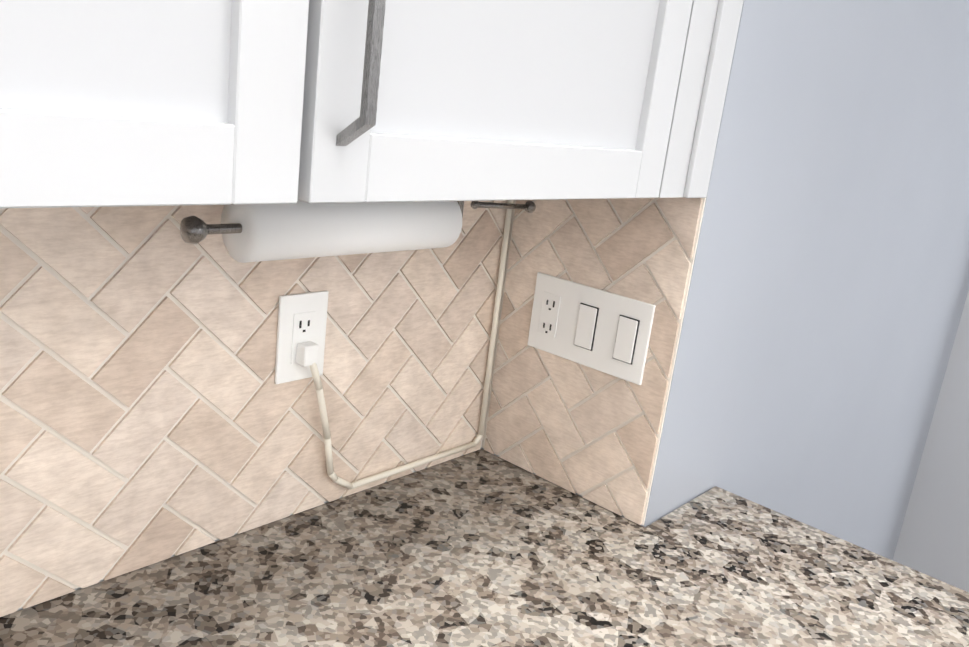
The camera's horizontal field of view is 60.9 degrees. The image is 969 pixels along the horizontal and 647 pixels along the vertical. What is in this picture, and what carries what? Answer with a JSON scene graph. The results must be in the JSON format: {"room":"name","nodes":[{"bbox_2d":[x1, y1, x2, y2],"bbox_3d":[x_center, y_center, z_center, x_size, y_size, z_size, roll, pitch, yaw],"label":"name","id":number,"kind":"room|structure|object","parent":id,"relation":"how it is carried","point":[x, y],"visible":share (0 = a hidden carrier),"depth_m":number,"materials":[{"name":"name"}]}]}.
{"room":"kitchen","nodes":[
{"label":"kitchen","id":0,"kind":"room"},
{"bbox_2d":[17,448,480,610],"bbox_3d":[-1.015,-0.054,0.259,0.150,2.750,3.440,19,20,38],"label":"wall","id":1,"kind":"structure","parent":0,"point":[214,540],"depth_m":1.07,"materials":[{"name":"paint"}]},
{"bbox_2d":[0,200,507,616],"bbox_3d":[-0.994,0.142,0.238,0.004,0.548,3.066,19,20,38],"label":"tile backsplash","id":2,"kind":"structure","parent":1,"relation":"attached to","point":[77,250],"depth_m":0.98,"materials":[{"name":"tile"}]},
{"bbox_2d":[274,291,328,383],"bbox_3d":[-0.238,0.018,1.076,0.007,0.118,0.075,19,20,38],"label":"electrical outlet","id":3,"kind":"object","parent":2,"relation":"attached to","point":[302,317],"visible":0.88,"depth_m":1.07,"materials":[{"name":"plastic"}]},
{"bbox_2d":[0,0,743,207],"bbox_3d":[-0.769,-0.550,-0.075,0.364,1.101,3.084,19,20,38],"label":"upper cabinet","id":4,"kind":"object","parent":1,"relation":"attached to","point":[110,103],"visible":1,"depth_m":0.64,"materials":[{"name":"paint"}]},
{"bbox_2d":[180,200,463,262],"bbox_3d":[-0.153,-0.126,0.933,0.070,0.096,0.404,19,20,38],"label":"paper towel holder","id":5,"kind":"object","parent":4,"relation":"attached to","point":[299,229],"visible":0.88,"depth_m":0.88,"materials":[{"name":"white paper"}]},
{"bbox_2d":[470,201,535,212],"bbox_3d":[0.028,-0.182,1.148,0.024,0.059,0.141,19,20,38],"label":"paper towel holder","id":6,"kind":"object","parent":4,"relation":"attached to","point":[529,206],"visible":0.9,"depth_m":1.15,"materials":[{"name":"silver metal"}]},
{"bbox_2d":[481,0,968,559],"bbox_3d":[0.806,-0.289,1.937,0.335,2.750,1.910,19,20,38],"label":"wall","id":7,"kind":"structure","parent":0,"point":[825,298],"depth_m":1.54,"materials":[{"name":"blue paint"}]},
{"bbox_2d":[0,198,705,607],"bbox_3d":[-0.749,0.229,0.032,0.672,0.548,3.090,19,20,38],"label":"tile grout","id":8,"kind":"structure","parent":7,"relation":"attached to","point":[108,394],"depth_m":1.05,"materials":[{"name":"tile"}]},
{"bbox_2d":[484,197,702,524],"bbox_3d":[0.151,0.000,1.272,0.319,0.548,0.004,19,20,38],"label":"tile backsplash","id":9,"kind":"structure","parent":7,"relation":"attached to","point":[641,236],"depth_m":1.27,"materials":[{"name":"tile"}]},
{"bbox_2d":[527,272,655,384],"bbox_3d":[0.159,0.004,1.256,0.215,0.122,0.009,19,20,38],"label":"light switch","id":10,"kind":"object","parent":9,"relation":"attached to","point":[609,333],"visible":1,"depth_m":1.25,"materials":[{"name":"plastic"}]},
{"bbox_2d":[893,291,968,591],"bbox_3d":[3.410,0.267,1.083,4.865,2.750,0.150,19,20,38],"label":"wall","id":11,"kind":"structure","parent":0,"point":[933,540],"depth_m":2.72,"materials":[{"name":"paint"}]},
{"bbox_3d":[0.639,1.956,-0.992,5.500,0.050,7.000,19,20,38],"label":"floor","id":12,"kind":"structure","parent":0,"visible":0},
{"bbox_3d":[0.662,1.043,0.560,1.332,0.888,0.651,19,20,38],"label":"base cabinet","id":13,"kind":"object","parent":12,"relation":"on","visible":0},
{"bbox_2d":[0,449,968,646],"bbox_3d":[-0.233,0.670,-0.200,1.946,0.050,3.316,19,20,38],"label":"countertop","id":14,"kind":"structure","parent":13,"relation":"on","point":[481,548],"depth_m":1.07,"materials":[{"name":"stone"}]},
{"bbox_2d":[296,200,513,489],"bbox_3d":[-0.105,0.006,1.210,0.024,0.478,0.401,19,20,38],"label":"power cord","id":15,"kind":"object","parent":14,"relation":"on","point":[307,353],"visible":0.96,"depth_m":1.29,"materials":[{"name":"plastic"}]}
]}

